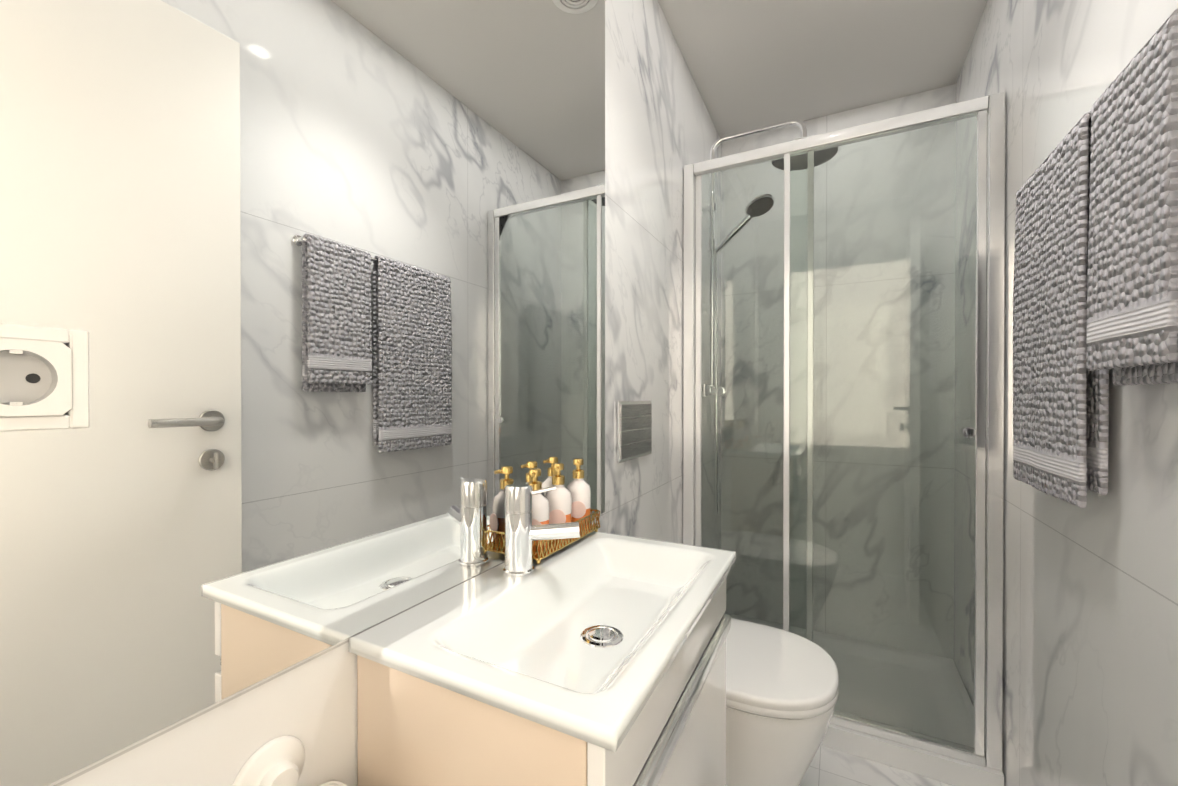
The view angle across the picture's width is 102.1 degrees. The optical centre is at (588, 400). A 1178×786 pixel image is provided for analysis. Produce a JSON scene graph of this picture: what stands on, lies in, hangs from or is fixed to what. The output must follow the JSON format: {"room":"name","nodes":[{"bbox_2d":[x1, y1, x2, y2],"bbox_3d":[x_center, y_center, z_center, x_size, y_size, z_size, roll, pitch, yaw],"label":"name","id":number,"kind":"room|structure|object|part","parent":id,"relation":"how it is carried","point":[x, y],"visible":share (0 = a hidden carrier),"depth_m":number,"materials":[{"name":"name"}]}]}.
{"room":"bathroom","nodes":[
{"label":"bathroom","id":0,"kind":"room"},
{"bbox_2d":[47,0,721,785],"bbox_3d":[0.030,-0.077,1.282,0.100,2.420,2.735,0,0,28],"label":"wall","id":1,"kind":"structure","parent":0,"point":[661,132],"depth_m":1.33,"materials":[{"name":"stone"}]},
{"bbox_2d":[232,735,346,785],"bbox_3d":[-0.289,0.494,0.465,0.091,0.288,0.129,0,0,28],"label":"toilet paper holder","id":2,"kind":"object","parent":1,"relation":"attached to","point":[278,761],"visible":1,"depth_m":0.48,"materials":[{"name":"white plastic"}]},
{"bbox_2d":[232,735,304,785],"bbox_3d":[-0.316,0.386,0.481,0.027,0.072,0.072,0,0,28],"label":"toilet paper","id":3,"kind":"object","parent":2,"relation":"on","point":[280,761],"depth_m":0.48,"materials":[{"name":"white paper"}]},
{"bbox_2d":[0,0,604,785],"bbox_3d":[-0.193,-0.442,0.740,0.003,1.444,1.000,0,0,28],"label":"mirror","id":4,"kind":"object","parent":1,"relation":"attached to","point":[322,282],"visible":1,"depth_m":0.49,"materials":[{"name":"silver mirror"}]},
{"bbox_2d":[0,323,89,431],"bbox_3d":[-0.399,-0.016,0.331,0.010,0.074,0.074,0,0,28],"label":"electrical outlet","id":5,"kind":"object","parent":4,"relation":"attached to","point":[44,378],"visible":1,"depth_m":0.34,"materials":[{"name":"white plastic"}]},
{"bbox_3d":[-0.400,0.016,0.332,0.007,0.010,0.053,0,0,28],"label":"plate","id":6,"kind":"part","parent":5,"relation":"part of","materials":[{"name":"white plastic"}]},
{"bbox_3d":[-0.400,-0.048,0.331,0.007,0.010,0.053,0,0,28],"label":"plate","id":7,"kind":"part","parent":5,"relation":"part of","materials":[{"name":"white plastic"}]},
{"bbox_3d":[-0.385,-0.016,0.360,0.007,0.074,0.010,0,0,28],"label":"plate","id":8,"kind":"part","parent":5,"relation":"part of","materials":[{"name":"white plastic"}]},
{"bbox_2d":[658,0,986,137],"bbox_3d":[0.500,-1.335,1.030,1.160,0.100,2.735,0,0,28],"label":"ceiling","id":9,"kind":"structure","parent":0,"point":[752,64],"depth_m":1.76,"materials":[{"name":"white paint"}]},
{"bbox_2d":[721,84,955,658],"bbox_3d":[1.101,-0.082,2.209,0.940,2.420,0.100,0,0,28],"label":"wall","id":10,"kind":"structure","parent":0,"point":[921,101],"depth_m":2.11,"materials":[{"name":"glass"}]},
{"bbox_2d":[800,745,954,785],"bbox_3d":[0.500,1.185,1.044,1.160,0.100,2.735,0,0,28],"label":"floor","id":11,"kind":"structure","parent":0,"point":[829,766],"depth_m":1.45,"materials":[{"name":"tile"}]},
{"bbox_2d":[349,483,735,785],"bbox_3d":[-0.007,0.637,0.727,0.348,0.997,0.540,0,0,28],"label":"bathroom vanity","id":12,"kind":"object","parent":11,"relation":"on","point":[594,658],"visible":1,"depth_m":0.58,"materials":[{"name":"beige ceramic"}]},
{"bbox_2d":[503,483,579,575],"bbox_3d":[-0.078,0.209,0.783,0.120,0.142,0.084,0,0,28],"label":"faucet","id":13,"kind":"object","parent":12,"relation":"on","point":[520,531],"depth_m":0.77,"materials":[{"name":"silver metal"}]},
{"bbox_2d":[533,525,599,560],"bbox_3d":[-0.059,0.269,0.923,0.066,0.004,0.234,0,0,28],"label":"basket","id":14,"kind":"object","parent":12,"relation":"on","point":[536,556],"depth_m":0.88,"materials":[{"name":"gold metal"}]},
{"bbox_2d":[533,520,548,553],"bbox_3d":[-0.097,0.241,0.856,0.052,0.056,0.052,0,0,28],"label":"liquid","id":15,"kind":"object","parent":14,"relation":"on","point":[534,546],"visible":0.17,"depth_m":0.83,"materials":[{"name":"orange liquid"}]},
{"bbox_2d":[533,519,540,524],"bbox_3d":[-0.098,0.224,0.830,0.035,0.035,0.002,0,0,3],"label":"label","id":16,"kind":"object","parent":15,"relation":"attached to","point":[536,522],"visible":0.15,"depth_m":0.83,"materials":[{"name":"pink paper"}]},
{"bbox_2d":[532,493,548,521],"bbox_3d":[-0.097,0.188,0.856,0.052,0.050,0.052,0,0,28],"label":"bottle","id":17,"kind":"object","parent":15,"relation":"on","point":[540,507],"visible":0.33,"depth_m":0.84,"materials":[{"name":"white plastic"}]},
{"bbox_2d":[528,468,541,490],"bbox_3d":[-0.097,0.143,0.855,0.025,0.040,0.025,0,0,28],"label":"pump","id":18,"kind":"object","parent":17,"relation":"attached to","point":[535,484],"visible":0.81,"depth_m":0.85,"materials":[{"name":"gold metal"}]},
{"bbox_2d":[552,513,571,541],"bbox_3d":[-0.060,0.243,0.928,0.052,0.050,0.052,0,0,28],"label":"liquid","id":19,"kind":"object","parent":14,"relation":"on","point":[568,518],"visible":0.15,"depth_m":0.91,"materials":[{"name":"orange liquid"}]},
{"bbox_2d":[549,509,565,523],"bbox_3d":[-0.061,0.224,0.902,0.035,0.035,0.002,0,0,3],"label":"label","id":20,"kind":"object","parent":19,"relation":"attached to","point":[556,516],"visible":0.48,"depth_m":0.90,"materials":[{"name":"pink paper"}]},
{"bbox_2d":[545,485,571,514],"bbox_3d":[-0.060,0.190,0.927,0.052,0.056,0.052,0,0,28],"label":"bottle","id":21,"kind":"object","parent":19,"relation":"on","point":[560,498],"visible":0.83,"depth_m":0.91,"materials":[{"name":"white plastic"}]},
{"bbox_2d":[552,463,564,484],"bbox_3d":[-0.060,0.142,0.927,0.025,0.040,0.025,0,0,28],"label":"pump","id":22,"kind":"object","parent":21,"relation":"attached to","point":[558,478],"visible":0.94,"depth_m":0.92,"materials":[{"name":"gold metal"}]},
{"bbox_3d":[-0.059,0.269,0.923,0.066,0.003,0.234,0,0,28],"label":"soap set rim","id":23,"kind":"part","parent":14,"relation":"part of","materials":[{"name":"gold metal"}]},
{"bbox_2d":[533,509,599,559],"bbox_3d":[-0.059,0.251,0.923,0.067,0.036,0.234,0,0,28],"label":"wires","id":24,"kind":"object","parent":14,"relation":"attached to","point":[596,516],"depth_m":0.93,"materials":[{"name":"gold metal"}]},
{"bbox_3d":[-0.059,0.235,0.923,0.067,0.004,0.234,0,0,28],"label":"soap set rim","id":25,"kind":"part","parent":24,"relation":"part of","materials":[{"name":"gold metal"}]},
{"bbox_2d":[572,508,590,530],"bbox_3d":[-0.022,0.246,1.000,0.052,0.044,0.052,0,0,28],"label":"liquid","id":26,"kind":"object","parent":14,"relation":"on","point":[588,512],"visible":0.21,"depth_m":0.98,"materials":[{"name":"orange liquid"}]},
{"bbox_2d":[572,501,585,517],"bbox_3d":[-0.023,0.223,0.974,0.035,0.035,0.002,0,0,3],"label":"label","id":27,"kind":"object","parent":26,"relation":"attached to","point":[578,509],"visible":0.77,"depth_m":0.97,"materials":[{"name":"pink paper"}]},
{"bbox_2d":[567,478,590,508],"bbox_3d":[-0.022,0.193,0.999,0.052,0.062,0.052,0,0,28],"label":"bottle","id":28,"kind":"object","parent":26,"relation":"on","point":[579,490],"visible":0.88,"depth_m":0.98,"materials":[{"name":"white plastic"}]},
{"bbox_2d":[572,458,583,478],"bbox_3d":[-0.022,0.142,0.999,0.025,0.040,0.025,0,0,28],"label":"pump","id":29,"kind":"object","parent":28,"relation":"attached to","point":[578,472],"visible":0.94,"depth_m":0.99,"materials":[{"name":"gold metal"}]},
{"bbox_3d":[0.132,0.403,0.654,0.028,0.024,0.496,0,0,28],"label":"handle","id":30,"kind":"part","parent":12,"relation":"part of","materials":[{"name":"silver metal"}]},
{"bbox_3d":[0.126,0.724,0.658,0.018,0.614,0.520,0,0,28],"label":"drawer","id":31,"kind":"part","parent":12,"relation":"part of","materials":[{"name":"white"}]},
{"bbox_2d":[617,401,838,785],"bbox_3d":[0.368,0.566,1.259,0.521,1.130,0.374,0,0,28],"label":"toilet","id":32,"kind":"object","parent":11,"relation":"on","point":[782,691],"visible":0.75,"depth_m":1.09,"materials":[{"name":"white ceramic"}]},
{"bbox_3d":[0.133,0.083,1.362,0.006,0.164,0.246,0,0,28],"label":"flush plate","id":33,"kind":"part","parent":32,"relation":"part of","materials":[{"name":"silver metal"}]},
{"bbox_3d":[0.366,0.916,1.262,0.512,0.431,0.360,0,0,28],"label":"bowl","id":34,"kind":"part","parent":32,"relation":"part of","materials":[{"name":"white ceramic"}]},
{"bbox_3d":[0.398,0.673,1.244,0.452,0.044,0.374,0,0,28],"label":"lid","id":35,"kind":"part","parent":32,"relation":"part of","materials":[{"name":"white plastic"}]},
{"bbox_2d":[683,92,1005,785],"bbox_3d":[0.918,0.022,1.858,0.934,2.214,0.688,0,0,28],"label":"shower","id":36,"kind":"object","parent":11,"relation":"on","point":[915,712],"visible":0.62,"depth_m":1.54,"materials":[{"name":"clear glass"}]},
{"bbox_3d":[0.459,-0.040,1.869,0.048,0.048,0.042,0,0,28],"label":"valve knob","id":37,"kind":"part","parent":36,"relation":"part of","materials":[{"name":"silver metal"}]},
{"bbox_3d":[0.578,-0.041,2.098,0.048,0.048,0.042,0,0,28],"label":"valve knob","id":38,"kind":"part","parent":36,"relation":"part of","materials":[{"name":"silver metal"}]},
{"bbox_3d":[0.578,-0.668,1.908,0.159,0.125,0.072,0,0,28],"label":"hand handle","id":39,"kind":"part","parent":36,"relation":"part of","materials":[{"name":"silver metal"}]},
{"bbox_3d":[0.582,0.096,1.703,0.360,1.876,0.006,0,0,28],"label":"glass","id":40,"kind":"part","parent":36,"relation":"part of","materials":[{"name":"clear glass"}]},
{"bbox_3d":[0.777,-0.860,1.585,0.859,0.036,0.040,0,0,28],"label":"rail","id":41,"kind":"part","parent":36,"relation":"part of","materials":[{"name":"white metal"}]},
{"bbox_2d":[724,613,1003,785],"bbox_3d":[0.919,1.095,1.866,0.934,0.069,0.682,0,0,28],"label":"tray","id":42,"kind":"object","parent":36,"relation":"on","point":[950,768],"depth_m":1.66,"materials":[{"name":"white ceramic"}]},
{"bbox_3d":[0.908,0.097,1.510,0.502,1.876,0.006,0,0,28],"label":"glass","id":43,"kind":"part","parent":36,"relation":"part of","materials":[{"name":"clear glass"}]},
{"bbox_3d":[0.777,1.048,1.595,0.859,0.026,0.044,0,0,28],"label":"rail","id":44,"kind":"part","parent":36,"relation":"part of","materials":[{"name":"white metal"}]},
{"bbox_3d":[1.106,0.093,1.387,0.032,0.032,0.027,0,0,28],"label":"knob","id":45,"kind":"part","parent":36,"relation":"part of","materials":[{"name":"silver metal"}]},
{"bbox_2d":[953,0,1177,785],"bbox_3d":[0.961,-0.074,0.796,0.120,2.420,2.735,0,0,28],"label":"wall","id":46,"kind":"structure","parent":0,"point":[1090,644],"depth_m":0.98,"materials":[{"name":"stone"}]},
{"bbox_2d":[1013,9,1177,507],"bbox_3d":[0.888,-0.156,0.853,0.056,0.684,0.632,0,0,28],"label":"towel rail","id":47,"kind":"object","parent":46,"relation":"attached to","point":[1095,293],"visible":1,"depth_m":0.78,"materials":[{"name":"fabric"}]},
{"bbox_2d":[1013,110,1108,507],"bbox_3d":[0.939,-0.157,0.963,0.044,0.684,0.342,0,0,28],"label":"towel","id":48,"kind":"object","parent":47,"relation":"hanging from","point":[1061,406],"depth_m":0.90,"materials":[{"name":"fabric"}]},
{"bbox_2d":[1086,9,1177,385],"bbox_3d":[0.795,-0.260,0.688,0.044,0.474,0.215,0,0,28],"label":"towel","id":49,"kind":"object","parent":47,"relation":"hanging from","point":[1132,282],"depth_m":0.66,"materials":[{"name":"fabric"}]}
]}

